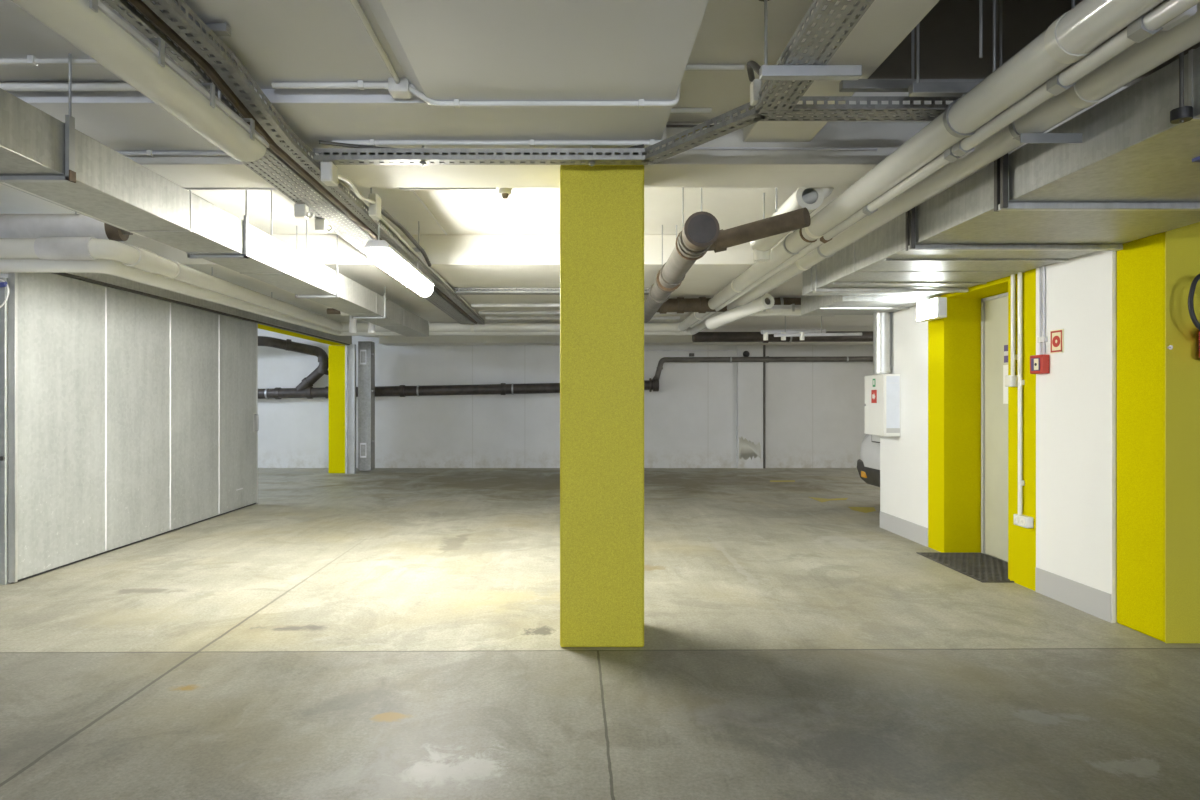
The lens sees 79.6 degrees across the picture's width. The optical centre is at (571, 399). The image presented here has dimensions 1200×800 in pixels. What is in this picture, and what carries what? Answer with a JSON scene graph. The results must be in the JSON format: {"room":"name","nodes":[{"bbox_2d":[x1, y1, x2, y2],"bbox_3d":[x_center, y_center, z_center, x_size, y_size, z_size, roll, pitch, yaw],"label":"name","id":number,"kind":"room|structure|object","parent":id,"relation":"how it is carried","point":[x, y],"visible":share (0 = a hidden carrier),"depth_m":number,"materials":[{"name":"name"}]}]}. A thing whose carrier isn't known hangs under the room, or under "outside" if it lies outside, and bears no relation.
{"room":"parking garage","nodes":[
{"label":"parking garage","id":0,"kind":"room"},
{"bbox_2d":[0,273,9,583],"bbox_3d":[-4.082,0.160,7.050,0.195,2.280,3.900,0,0,0],"label":"wall","id":1,"kind":"structure","parent":0,"point":[2,275],"depth_m":5.10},
{"bbox_2d":[8,273,258,582],"bbox_3d":[-3.932,0.167,7.053,0.100,2.258,3.935,0,0,0],"label":"sliding door","id":2,"kind":"structure","parent":1,"relation":"in","point":[133,418],"depth_m":6.23,"materials":[{"name":"metal"}]},
{"bbox_2d":[0,0,405,88],"bbox_3d":[-4.830,-1.413,-2.925,8.340,0.105,12.150,0,0,0],"label":"ceiling slab","id":3,"kind":"structure","parent":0,"point":[273,40],"depth_m":2.74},
{"bbox_2d":[0,55,98,66],"bbox_3d":[-2.850,-1.347,2.856,2.300,0.036,0.032,0,0,0],"label":"conduit","id":4,"kind":"object","parent":3,"relation":"attached to","point":[31,60],"visible":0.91,"depth_m":2.85,"materials":[{"name":"white plastic"}]},
{"bbox_2d":[0,82,137,90],"bbox_3d":[-2.825,-1.340,3.080,2.350,0.036,0.034,0,0,0],"label":"conduit","id":5,"kind":"object","parent":3,"relation":"attached to","point":[7,86],"visible":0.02,"depth_m":3.07,"materials":[{"name":"white plastic"}]},
{"bbox_2d":[272,80,387,89],"bbox_3d":[-1.030,-1.347,3.076,0.500,0.036,0.032,0,0,0],"label":"conduit","id":6,"kind":"object","parent":3,"relation":"attached to","point":[361,85],"visible":0.94,"depth_m":3.07,"materials":[{"name":"white plastic"}]},
{"bbox_2d":[350,0,399,80],"bbox_3d":[-0.735,-1.345,2.120,0.023,0.024,1.840,0,0,0],"label":"conduit","id":7,"kind":"object","parent":3,"relation":"attached to","point":[355,3],"visible":0.91,"depth_m":2.66,"materials":[{"name":"white plastic"}]},
{"bbox_2d":[384,78,416,98],"bbox_3d":[-0.736,-1.335,3.076,0.120,0.060,0.124,0,0,43],"label":"junction box","id":8,"kind":"object","parent":3,"relation":"attached to","point":[398,89],"visible":0.94,"depth_m":3.04,"materials":[{"name":"white plastic"}]},
{"bbox_2d":[7,89,450,152],"bbox_3d":[-4.812,-1.383,3.475,8.376,0.165,0.650,0,0,0],"label":"ceiling","id":9,"kind":"structure","parent":0,"point":[118,120],"depth_m":3.31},
{"bbox_2d":[117,150,226,156],"bbox_3d":[-3.325,-1.290,3.756,3.350,0.036,0.032,0,0,0],"label":"conduit","id":10,"kind":"object","parent":9,"relation":"attached to","point":[150,153],"visible":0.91,"depth_m":3.75,"materials":[{"name":"metal"}]},
{"bbox_2d":[258,324,343,344],"bbox_3d":[-4.105,-1.218,10.875,0.290,0.495,3.750,0,0,0],"label":"lintel","id":11,"kind":"object","parent":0,"point":[264,327],"visible":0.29,"depth_m":10.66,"materials":[{"name":"yellow paint"}]},
{"bbox_2d":[54,273,351,344],"bbox_3d":[-3.940,-1.052,8.925,0.090,0.175,7.650,0,0,0],"label":"door track","id":12,"kind":"object","parent":11,"relation":"attached to","point":[108,280],"visible":0.35,"depth_m":7.46,"materials":[{"name":"metal"}]},
{"bbox_2d":[125,235,872,336],"bbox_3d":[2.520,-1.333,10.065,12.960,0.265,7.390,0,0,0],"label":"ceiling slab","id":13,"kind":"structure","parent":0,"point":[463,261],"depth_m":6.72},
{"bbox_2d":[471,304,559,306],"bbox_3d":[0.150,-1.130,8.600,2.700,0.044,0.042,0,0,0],"label":"conduit","id":14,"kind":"object","parent":13,"relation":"attached to","point":[472,305],"visible":0.34,"depth_m":8.58,"materials":[{"name":"metal"}]},
{"bbox_2d":[455,288,649,294],"bbox_3d":[-0.150,-1.172,7.750,2.200,0.056,0.162,0,0,0],"label":"cable tray","id":15,"kind":"object","parent":13,"relation":"attached to","point":[458,292],"visible":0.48,"depth_m":7.67,"materials":[{"name":"metal"}]},
{"bbox_2d":[485,316,679,319],"bbox_3d":[0.150,-1.140,10.000,2.700,0.044,0.042,0,0,0],"label":"conduit","id":16,"kind":"object","parent":13,"relation":"attached to","point":[486,317],"visible":0.69,"depth_m":9.98,"materials":[{"name":"metal"}]},
{"bbox_2d":[479,311,687,313],"bbox_3d":[0.150,-1.130,9.300,2.700,0.044,0.042,0,0,0],"label":"conduit","id":17,"kind":"object","parent":13,"relation":"attached to","point":[480,312],"visible":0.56,"depth_m":9.28,"materials":[{"name":"metal"}]},
{"bbox_2d":[657,297,800,313],"bbox_3d":[2.175,-1.093,8.300,2.451,0.194,0.189,0,0,0],"label":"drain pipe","id":18,"kind":"object","parent":13,"relation":"attached to","point":[679,304],"visible":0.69,"depth_m":8.23,"materials":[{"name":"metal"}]},
{"bbox_2d":[692,331,872,342],"bbox_3d":[4.750,-1.044,11.900,5.501,0.202,0.201,0,0,0],"label":"drain pipe","id":19,"kind":"object","parent":13,"relation":"attached to","point":[867,336],"visible":0.48,"depth_m":11.83,"materials":[{"name":"metal"}]},
{"bbox_2d":[749,294,834,315],"bbox_3d":[2.390,-1.058,7.850,0.952,0.285,0.168,0,0,0],"label":"strip light","id":20,"kind":"object","parent":13,"relation":"hanging from","point":[776,310],"visible":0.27,"depth_m":7.79,"materials":[{"name":"white plastic"}]},
{"bbox_2d":[749,309,834,315],"bbox_3d":[2.390,-0.949,7.850,0.940,0.067,0.140,0,0,0],"label":"diffuser","id":21,"kind":"object","parent":20,"relation":"attached to","point":[767,312],"depth_m":7.79,"materials":[{"name":"white plastic"}]},
{"bbox_2d":[761,316,861,339],"bbox_3d":[2.969,-0.970,9.150,1.264,0.460,0.548,0,0,0],"label":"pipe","id":22,"kind":"object","parent":13,"relation":"hanging from","point":[783,333],"visible":0.93,"depth_m":8.92,"materials":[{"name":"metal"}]},
{"bbox_2d":[0,122,1064,187],"bbox_3d":[-2.920,-1.353,4.000,12.160,0.225,0.420,0,0,0],"label":"ceiling beam","id":23,"kind":"structure","parent":0,"point":[689,168],"depth_m":3.84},
{"bbox_2d":[0,182,144,236],"bbox_3d":[-2.830,-1.100,3.675,0.052,0.052,2.150,0,0,0],"label":"conduit","id":24,"kind":"object","parent":23,"relation":"attached to","point":[3,183],"visible":0.24,"depth_m":4.02,"materials":[{"name":"white plastic"}]},
{"bbox_2d":[689,147,877,150],"bbox_3d":[1.100,-1.317,3.775,1.000,0.019,0.013,0,0,0],"label":"conduit","id":25,"kind":"object","parent":23,"relation":"attached to","point":[694,148],"visible":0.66,"depth_m":3.77,"materials":[{"name":"metal"}]},
{"bbox_2d":[366,0,708,152],"bbox_3d":[-0.128,-1.383,-2.600,1.145,0.165,12.800,0,0,0],"label":"ceiling","id":26,"kind":"structure","parent":0,"point":[449,50],"depth_m":2.76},
{"bbox_2d":[332,108,711,146],"bbox_3d":[-0.250,-1.370,3.611,1.901,0.196,0.042,0,0,0],"label":"conduit","id":27,"kind":"object","parent":26,"relation":"attached to","point":[371,142],"visible":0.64,"depth_m":3.60,"materials":[{"name":"white plastic"}]},
{"bbox_2d":[313,102,768,165],"bbox_3d":[-0.174,-1.240,3.551,2.212,0.120,0.536,0,0,16],"label":"cable tray","id":28,"kind":"object","parent":26,"relation":"hanging from","point":[593,158],"visible":0.98,"depth_m":3.59,"materials":[{"name":"metal"}]},
{"bbox_2d":[321,162,337,185],"bbox_3d":[-1.240,-1.155,3.678,0.060,0.100,0.104,0,0,0],"label":"junction box","id":29,"kind":"object","parent":28,"relation":"attached to","point":[329,171],"visible":1,"depth_m":3.63,"materials":[{"name":"white plastic"}]},
{"bbox_2d":[319,140,644,152],"bbox_3d":[-0.445,-1.269,3.638,1.616,0.030,0.133,0,0,-1],"label":"cable","id":30,"kind":"object","parent":28,"relation":"on","point":[320,141],"visible":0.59,"depth_m":3.60,"materials":[{"name":"plastic"}]},
{"bbox_2d":[409,65,744,107],"bbox_3d":[0.016,-1.367,3.131,1.469,0.190,0.078,0,0,-3],"label":"conduit","id":31,"kind":"object","parent":26,"relation":"attached to","point":[456,103],"visible":0.82,"depth_m":3.12,"materials":[{"name":"white plastic"}]},
{"bbox_2d":[0,0,1126,242],"bbox_3d":[0.000,-1.558,2.500,18.000,0.185,23.000,0,0,0],"label":"ceiling","id":32,"kind":"structure","parent":0,"point":[730,32],"depth_m":5.18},
{"bbox_2d":[0,212,132,240],"bbox_3d":[-3.699,-1.292,5.082,1.182,0.347,0.196,0,0,0],"label":"pipe","id":33,"kind":"object","parent":32,"relation":"hanging from","point":[11,225],"visible":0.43,"depth_m":5.00,"materials":[{"name":"metal"}]},
{"bbox_2d":[0,53,428,336],"bbox_3d":[-2.140,-1.161,4.500,0.359,0.607,10.992,0,0,0],"label":"air duct","id":34,"kind":"object","parent":32,"relation":"hanging from","point":[42,155],"visible":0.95,"depth_m":3.52,"materials":[{"name":"metal"}]},
{"bbox_2d":[327,308,374,333],"bbox_3d":[-2.620,-0.958,8.606,0.600,0.315,0.119,0,0,0],"label":"branch","id":35,"kind":"object","parent":34,"relation":"attached to","point":[352,322],"visible":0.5,"depth_m":8.58,"materials":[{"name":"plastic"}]},
{"bbox_2d":[103,0,474,323],"bbox_3d":[-1.460,-1.289,4.800,0.440,0.351,11.600,0,0,0],"label":"cable tray","id":36,"kind":"object","parent":32,"relation":"hanging from","point":[145,27],"visible":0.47,"depth_m":3.81,"materials":[{"name":"metal"}]},
{"bbox_2d":[11,0,268,161],"bbox_3d":[-1.420,-1.155,2.325,0.198,0.230,1.662,0,0,0],"label":"strip light","id":37,"kind":"object","parent":36,"relation":"hanging from","point":[94,27],"visible":0.96,"depth_m":2.32,"materials":[{"name":"plastic"}]},
{"bbox_2d":[127,0,476,323],"bbox_3d":[-1.400,-1.208,4.750,0.044,0.199,11.500,0,0,0],"label":"cable","id":38,"kind":"object","parent":36,"relation":"attached to","point":[139,5],"visible":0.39,"depth_m":3.00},
{"bbox_2d":[294,204,314,218],"bbox_3d":[-1.587,-1.118,4.280,0.106,0.080,0.070,0,0,0],"label":"box","id":39,"kind":"object","parent":36,"relation":"attached to","point":[301,211],"visible":1,"depth_m":4.25,"materials":[{"name":"beige plastic"}]},
{"bbox_2d":[141,0,484,323],"bbox_3d":[-1.325,-1.218,4.800,0.078,0.208,11.600,0,0,0],"label":"cable tray","id":40,"kind":"object","parent":36,"relation":"attached to","point":[224,66],"visible":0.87,"depth_m":3.03,"materials":[{"name":"metal"}]},
{"bbox_2d":[365,225,433,296],"bbox_3d":[-1.250,-1.015,5.370,0.156,0.280,1.528,0,0,0],"label":"strip light","id":41,"kind":"object","parent":40,"relation":"hanging from","point":[381,253],"visible":1,"depth_m":4.96,"materials":[{"name":"white plastic"}]},
{"bbox_2d":[371,249,432,296],"bbox_3d":[-1.250,-0.926,5.370,0.140,0.102,1.500,0,0,0],"label":"diffuser","id":42,"kind":"object","parent":41,"relation":"attached to","point":[392,262],"depth_m":5.10,"materials":[{"name":"white plastic"}]},
{"bbox_2d":[352,190,478,315],"bbox_3d":[-1.270,-1.190,7.000,0.023,0.094,5.600,0,0,0],"label":"conduit","id":43,"kind":"object","parent":40,"relation":"on","point":[383,220],"visible":0.71,"depth_m":5.87,"materials":[{"name":"white plastic"}]},
{"bbox_2d":[315,218,333,232],"bbox_3d":[-1.587,-1.118,4.620,0.106,0.080,0.070,0,0,0],"label":"box","id":44,"kind":"object","parent":36,"relation":"attached to","point":[321,224],"visible":1,"depth_m":4.59,"materials":[{"name":"beige plastic"}]},
{"bbox_2d":[338,174,374,203],"bbox_3d":[-1.226,-1.200,4.110,0.037,0.084,0.744,0,0,0],"label":"cable","id":45,"kind":"object","parent":36,"relation":"attached to","point":[341,177],"visible":0.95,"depth_m":4.04,"materials":[{"name":"white plastic"}]},
{"bbox_2d":[369,193,380,219],"bbox_3d":[-1.245,-1.220,4.548,0.050,0.140,0.124,0,0,0],"label":"junction box","id":46,"kind":"object","parent":36,"relation":"attached to","point":[375,209],"visible":1,"depth_m":4.50,"materials":[{"name":"white plastic"}]},
{"bbox_2d":[381,207,430,266],"bbox_3d":[-1.238,-1.212,5.451,0.046,0.096,1.703,0,0,0],"label":"cable","id":47,"kind":"object","parent":36,"relation":"on","point":[387,215],"visible":0.97,"depth_m":5.32,"materials":[{"name":"plastic"}]},
{"bbox_2d":[399,188,495,234],"bbox_3d":[-1.031,-1.351,5.197,0.548,0.212,2.150,0,0,-18],"label":"conduit","id":48,"kind":"object","parent":32,"relation":"attached to","point":[404,189],"visible":0.76,"depth_m":4.26,"materials":[{"name":"metal"}]},
{"bbox_2d":[644,188,810,322],"bbox_3d":[1.033,-1.183,6.530,0.746,0.565,4.746,0,0,0],"label":"drain pipe","id":49,"kind":"object","parent":32,"relation":"hanging from","point":[701,233],"visible":0.99,"depth_m":4.44,"materials":[{"name":"metal"}]},
{"bbox_2d":[750,188,833,261],"bbox_3d":[1.435,-1.246,4.810,0.237,0.433,1.160,0,0,0],"label":"pipe","id":50,"kind":"object","parent":32,"relation":"hanging from","point":[810,198],"visible":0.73,"depth_m":4.37,"materials":[{"name":"white plastic"}]},
{"bbox_2d":[759,0,861,79],"bbox_3d":[0.855,-1.313,2.600,0.370,0.303,0.060,0,0,0],"label":"support strut","id":51,"kind":"object","parent":32,"relation":"hanging from","point":[766,72],"visible":1,"depth_m":2.58,"materials":[{"name":"metal"}]},
{"bbox_2d":[746,61,760,81],"bbox_3d":[0.701,-1.258,2.779,0.046,0.154,0.335,0,0,8],"label":"cable","id":52,"kind":"object","parent":51,"relation":"attached to","point":[751,65],"visible":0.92,"depth_m":2.77,"materials":[{"name":"plastic"}]},
{"bbox_2d":[755,0,873,109],"bbox_3d":[0.835,-1.235,0.990,0.152,0.072,3.980,0,0,0],"label":"cable tray","id":53,"kind":"object","parent":51,"relation":"attached to","point":[851,19],"visible":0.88,"depth_m":2.43,"materials":[{"name":"metal"}]},
{"bbox_2d":[750,79,760,105],"bbox_3d":[0.755,-1.265,2.958,0.035,0.090,0.064,0,0,0],"label":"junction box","id":54,"kind":"object","parent":53,"relation":"attached to","point":[755,86],"visible":0.73,"depth_m":2.93,"materials":[{"name":"beige plastic"}]},
{"bbox_2d":[754,96,960,120],"bbox_3d":[1.200,-1.225,3.030,0.840,0.052,0.132,0,0,0],"label":"cable tray","id":55,"kind":"object","parent":53,"relation":"attached to","point":[816,109],"visible":0.9,"depth_m":2.97,"materials":[{"name":"metal"}]},
{"bbox_2d":[258,328,878,467],"bbox_3d":[0.000,-0.083,13.860,18.000,2.765,0.200,0,0,0],"label":"wall","id":56,"kind":"structure","parent":0,"point":[815,411],"depth_m":13.76,"materials":[{"name":"white paint"}]},
{"bbox_2d":[258,336,559,398],"bbox_3d":[-3.954,-0.573,13.113,9.995,1.214,1.199,0,0,0],"label":"drain pipe","id":57,"kind":"object","parent":56,"relation":"attached to","point":[305,389],"visible":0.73,"depth_m":13.51,"materials":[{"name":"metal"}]},
{"bbox_2d":[0,468,1199,799],"bbox_3d":[0.000,1.400,2.500,18.000,0.200,23.000,0,0,0],"label":"floor","id":58,"kind":"structure","parent":0,"point":[378,633],"depth_m":3.51,"materials":[{"name":"concrete"}]},
{"bbox_2d":[0,278,7,584],"bbox_3d":[-4.144,0.220,5.066,0.319,2.160,0.043,0,0,0],"label":"post","id":59,"kind":"object","parent":58,"relation":"on","point":[3,290],"visible":1,"depth_m":5.06,"materials":[{"name":"metal"}]},
{"bbox_2d":[328,345,344,472],"bbox_3d":[-4.160,0.165,12.930,0.320,2.270,0.340,0,0,0],"label":"column","id":60,"kind":"structure","parent":58,"relation":"on","point":[336,353],"depth_m":12.76,"materials":[{"name":"yellow paint"}]},
{"bbox_2d":[345,344,355,473],"bbox_3d":[-3.905,0.160,12.701,0.170,2.280,0.083,0,0,0],"label":"post","id":61,"kind":"object","parent":58,"relation":"on","point":[350,350],"visible":0.9,"depth_m":12.70,"materials":[{"name":"grey metal"}]},
{"bbox_2d":[358,341,374,470],"bbox_3d":[-3.660,0.105,12.869,0.260,2.290,0.262,0,0,0],"label":"housing","id":62,"kind":"object","parent":58,"relation":"on","point":[366,349],"visible":1,"depth_m":12.75,"materials":[{"name":"metal"}]},
{"bbox_2d":[560,165,643,646],"bbox_3d":[0.159,0.030,3.990,0.443,2.540,0.430,0,0,0],"label":"column","id":63,"kind":"structure","parent":58,"relation":"on","point":[602,206],"depth_m":3.77,"materials":[{"name":"yellow paint"}]},
{"bbox_2d":[857,434,879,486],"bbox_3d":[5.608,0.535,8.280,4.116,1.530,1.600,0,0,0],"label":"car","id":64,"kind":"object","parent":58,"relation":"on","point":[868,465],"visible":0.12,"depth_m":8.63,"materials":[{"name":"white paint"}]},
{"bbox_2d":[916,552,1013,582],"bbox_3d":[3.192,1.296,5.617,0.545,0.009,0.985,0,0,0],"label":"door mat","id":65,"kind":"object","parent":58,"relation":"on","point":[984,568],"visible":0.83,"depth_m":5.65,"materials":[{"name":"rubber"}]},
{"bbox_2d":[1117,222,1199,642],"bbox_3d":[3.531,-0.080,4.021,0.727,2.760,0.349,0,0,0],"label":"column","id":66,"kind":"structure","parent":58,"relation":"on","point":[1158,386],"depth_m":3.88,"materials":[{"name":"yellow paint"}]},
{"bbox_2d":[1188,274,1199,357],"bbox_3d":[3.333,-0.441,3.737,0.273,0.452,0.158,0,0,-37],"label":"fire hose","id":67,"kind":"object","parent":66,"relation":"attached to","point":[1196,323],"visible":1,"depth_m":3.71,"materials":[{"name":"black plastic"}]},
{"bbox_2d":[379,335,872,344],"bbox_3d":[2.730,-1.255,13.480,12.540,0.420,0.560,0,0,0],"label":"ceiling beam","id":68,"kind":"structure","parent":0,"point":[513,339],"depth_m":13.20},
{"bbox_2d":[737,345,762,467],"bbox_3d":[3.390,0.128,13.720,0.480,2.345,0.080,0,0,0],"label":"wall","id":69,"kind":"structure","parent":0,"point":[749,374],"depth_m":13.68,"materials":[{"name":"white paint"}]},
{"bbox_2d":[739,437,760,459],"bbox_3d":[3.380,0.813,13.678,0.420,0.665,0.002,0,0,0],"label":"flaked patch","id":70,"kind":"object","parent":69,"relation":"attached to","point":[747,449],"visible":1,"depth_m":13.68,"materials":[{"name":"paint"}]},
{"bbox_2d":[763,345,765,467],"bbox_3d":[3.660,0.128,13.700,0.044,2.345,0.044,0,0,0],"label":"conduit","id":71,"kind":"object","parent":69,"relation":"attached to","point":[764,346],"visible":1,"depth_m":13.69,"materials":[{"name":"grey metal"}]},
{"bbox_2d":[743,0,939,141],"bbox_3d":[1.075,-1.410,-2.605,0.350,0.110,12.790,0,0,0],"label":"ceiling","id":72,"kind":"structure","parent":0,"point":[885,24],"depth_m":2.79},
{"bbox_2d":[880,306,927,527],"bbox_3d":[3.400,-0.083,6.865,0.500,2.765,0.990,0,0,0],"label":"wall","id":73,"kind":"structure","parent":0,"point":[904,457],"depth_m":6.74,"materials":[{"name":"white paint"}]},
{"bbox_2d":[864,374,899,435],"bbox_3d":[3.064,0.050,7.127,0.172,0.600,0.467,0,0,0],"label":"upper cabinet","id":74,"kind":"object","parent":73,"relation":"attached to","point":[882,391],"visible":1,"depth_m":6.93,"materials":[{"name":"white metal"}]},
{"bbox_2d":[873,312,890,373],"bbox_3d":[3.055,-0.560,7.100,0.168,0.600,0.168,0,0,0],"label":"downpipe","id":75,"kind":"object","parent":74,"relation":"on","point":[881,320],"visible":1,"depth_m":7.04,"materials":[{"name":"silver metal"}]},
{"bbox_2d":[880,511,927,546],"bbox_3d":[3.147,1.218,6.866,0.006,0.165,0.988,0,0,0],"label":"baseboard","id":76,"kind":"structure","parent":73,"relation":"attached to","point":[914,532],"depth_m":6.81,"materials":[{"name":"grey paint"}]},
{"bbox_2d":[917,297,946,321],"bbox_3d":[3.081,-0.767,6.122,0.138,0.165,0.356,0,0,0],"label":"exit sign","id":77,"kind":"object","parent":73,"relation":"attached to","point":[935,308],"visible":1,"depth_m":6.03,"materials":[{"name":"beige plastic"}]},
{"bbox_2d":[928,295,982,552],"bbox_3d":[3.400,-0.083,6.234,0.500,2.765,0.273,0,0,0],"label":"pillar","id":78,"kind":"structure","parent":73,"relation":"attached to","point":[954,340],"depth_m":6.10,"materials":[{"name":"yellow paint"}]},
{"bbox_2d":[944,276,1007,297],"bbox_3d":[3.400,-1.163,5.649,0.500,0.605,0.897,0,0,0],"label":"lintel","id":79,"kind":"object","parent":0,"point":[999,286],"visible":0.14,"depth_m":5.69,"materials":[{"name":"yellow paint"}]},
{"bbox_2d":[868,0,1169,86],"bbox_3d":[2.200,-1.900,3.890,1.900,0.500,0.200,0,0,0],"label":"ceiling","id":80,"kind":"structure","parent":0,"point":[949,33],"depth_m":3.79,"materials":[{"name":"concrete"}]},
{"bbox_2d":[1036,251,1116,622],"bbox_3d":[3.400,-0.083,4.544,0.500,2.765,0.688,0,0,0],"label":"wall","id":81,"kind":"structure","parent":0,"point":[1076,402],"depth_m":4.48,"materials":[{"name":"white paint"}]},
{"bbox_2d":[1011,274,1016,374],"bbox_3d":[3.133,-0.530,5.107,0.034,0.720,0.033,0,0,0],"label":"conduit","id":82,"kind":"object","parent":81,"relation":"attached to","point":[1013,356],"visible":0.99,"depth_m":5.10,"materials":[{"name":"white plastic"}]},
{"bbox_2d":[1018,272,1023,514],"bbox_3d":[3.133,-0.045,5.027,0.034,1.690,0.033,0,0,0],"label":"conduit","id":83,"kind":"object","parent":81,"relation":"attached to","point":[1020,381],"visible":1,"depth_m":5.02,"materials":[{"name":"white plastic"}]},
{"bbox_2d":[1008,268,1035,590],"bbox_3d":[3.400,-0.083,5.044,0.500,2.765,0.312,0,0,0],"label":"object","id":84,"kind":"structure","parent":81,"relation":"attached to","point":[1021,540],"depth_m":5.01,"materials":[{"name":"yellow paint"}]},
{"bbox_2d":[1014,514,1032,527],"bbox_3d":[3.123,0.838,4.985,0.055,0.075,0.150,0,0,0],"label":"socket","id":85,"kind":"object","parent":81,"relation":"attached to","point":[1025,521],"visible":1,"depth_m":4.94,"materials":[{"name":"white plastic"}]},
{"bbox_2d":[1030,355,1049,373],"bbox_3d":[3.119,-0.237,4.810,0.062,0.125,0.130,0,0,0],"label":"button","id":86,"kind":"object","parent":81,"relation":"attached to","point":[1039,364],"visible":1,"depth_m":4.77,"materials":[{"name":"red plastic"}]},
{"bbox_2d":[1038,267,1041,354],"bbox_3d":[3.138,-0.595,4.821,0.024,0.590,0.032,0,0,0],"label":"conduit","id":87,"kind":"object","parent":81,"relation":"attached to","point":[1040,268],"visible":0.92,"depth_m":4.82,"materials":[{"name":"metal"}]},
{"bbox_2d":[1041,266,1046,354],"bbox_3d":[3.138,-0.595,4.786,0.024,0.590,0.032,0,0,0],"label":"conduit","id":88,"kind":"object","parent":81,"relation":"attached to","point":[1043,338],"visible":1,"depth_m":4.79,"materials":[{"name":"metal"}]},
{"bbox_2d":[1050,329,1063,353],"bbox_3d":[3.145,-0.380,4.670,0.010,0.150,0.120,0,0,0],"label":"fire sign","id":89,"kind":"object","parent":81,"relation":"attached to","point":[1056,336],"visible":1,"depth_m":4.66,"materials":[{"name":"red plastic"}]},
{"bbox_2d":[1035,567,1110,622],"bbox_3d":[3.147,1.218,4.545,0.006,0.165,0.679,0,0,0],"label":"baseboard","id":90,"kind":"structure","parent":81,"relation":"attached to","point":[1095,602],"depth_m":4.50,"materials":[{"name":"grey paint"}]},
{"bbox_3d":[2.200,-2.225,2.345,2.300,0.150,3.290,0,0,0],"label":"ceiling","id":91,"kind":"structure","parent":0,"visible":0},
{"bbox_2d":[839,29,983,91],"bbox_3d":[1.435,-1.720,3.000,0.630,0.860,0.040,0,0,0],"label":"support strut","id":92,"kind":"object","parent":91,"relation":"hanging from","point":[860,85],"visible":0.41,"depth_m":2.98,"materials":[{"name":"metal"}]},
{"bbox_2d":[979,0,982,57],"bbox_3d":[1.420,-1.670,2.500,0.036,0.960,0.031,0,0,0],"label":"rod","id":93,"kind":"object","parent":91,"relation":"hanging from","point":[980,1],"visible":1,"depth_m":2.50,"materials":[{"name":"metal"}]},
{"bbox_2d":[908,0,1074,140],"bbox_3d":[1.665,-1.583,2.830,0.670,1.134,0.040,0,0,0],"label":"hanger","id":94,"kind":"object","parent":91,"relation":"hanging from","point":[917,89],"visible":0.38,"depth_m":2.82,"materials":[{"name":"metal"}]},
{"bbox_2d":[0,0,1163,331],"bbox_3d":[-1.282,-1.079,4.710,6.016,0.243,12.423,0,0,0],"label":"pipe","id":95,"kind":"object","parent":94,"relation":"hanging from","point":[1079,31],"visible":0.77,"depth_m":3.62,"materials":[{"name":"white plastic"}]},
{"bbox_2d":[0,2,1199,335],"bbox_3d":[-1.190,-1.025,4.805,6.199,0.270,12.610,0,0,0],"label":"pipe","id":96,"kind":"object","parent":94,"relation":"hanging from","point":[1140,58],"visible":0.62,"depth_m":3.62,"materials":[{"name":"white plastic"}]},
{"bbox_2d":[706,294,773,329],"bbox_3d":[1.800,-0.948,7.841,0.150,0.256,1.187,0,0,-18],"label":"pipe","id":97,"kind":"object","parent":96,"relation":"attached to","point":[766,301],"visible":1,"depth_m":7.68,"materials":[{"name":"white plastic"}]},
{"bbox_2d":[690,0,1199,327],"bbox_3d":[1.632,-1.039,4.350,0.095,0.074,11.701,0,0,1],"label":"pipe","id":98,"kind":"object","parent":94,"relation":"hanging from","point":[1170,13],"visible":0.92,"depth_m":2.46,"materials":[{"name":"white plastic"}]},
{"bbox_2d":[803,0,1199,294],"bbox_3d":[2.522,-1.504,2.465,1.241,1.293,7.322,0,0,0],"label":"air duct","id":99,"kind":"object","parent":91,"relation":"hanging from","point":[1134,172],"visible":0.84,"depth_m":3.42,"materials":[{"name":"metal"}]},
{"bbox_2d":[801,295,939,314],"bbox_3d":[2.725,-0.960,6.720,0.830,0.230,1.160,0,0,0],"label":"branch","id":100,"kind":"object","parent":99,"relation":"attached to","point":[810,304],"visible":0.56,"depth_m":6.59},
{"bbox_2d":[1013,133,1082,142],"bbox_3d":[1.840,-1.004,2.784,0.240,0.037,0.052,0,0,0],"label":"bracket","id":101,"kind":"object","parent":99,"relation":"attached to","point":[1024,137],"visible":1,"depth_m":2.76,"materials":[{"name":"metal"}]},
{"bbox_3d":[3.590,0.220,5.649,0.120,2.160,0.897,0,0,0],"label":"wall","id":102,"kind":"structure","parent":0,"visible":0},
{"bbox_2d":[981,292,1007,561],"bbox_3d":[3.475,0.223,5.645,0.109,2.155,0.890,0,0,0],"label":"door","id":103,"kind":"structure","parent":102,"relation":"in","point":[994,309],"depth_m":5.94,"materials":[{"name":"grey paint"}]},
{"bbox_3d":[9.100,-0.083,2.500,0.200,2.765,23.000,0,0,0],"label":"wall","id":104,"kind":"structure","parent":0,"visible":0},
{"bbox_2d":[655,356,872,377],"bbox_3d":[5.276,-0.613,13.620,7.448,0.453,0.118,0,0,0],"label":"drain pipe","id":105,"kind":"object","parent":104,"relation":"attached to","point":[663,360],"visible":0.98,"depth_m":13.58,"materials":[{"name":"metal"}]},
{"bbox_2d":[644,376,658,391],"bbox_3d":[1.474,-0.305,13.518,0.347,0.310,0.297,0,0,0],"label":"pipe fitting","id":106,"kind":"object","parent":105,"relation":"attached to","point":[651,384],"visible":0.95,"depth_m":13.41,"materials":[{"name":"black plastic"}]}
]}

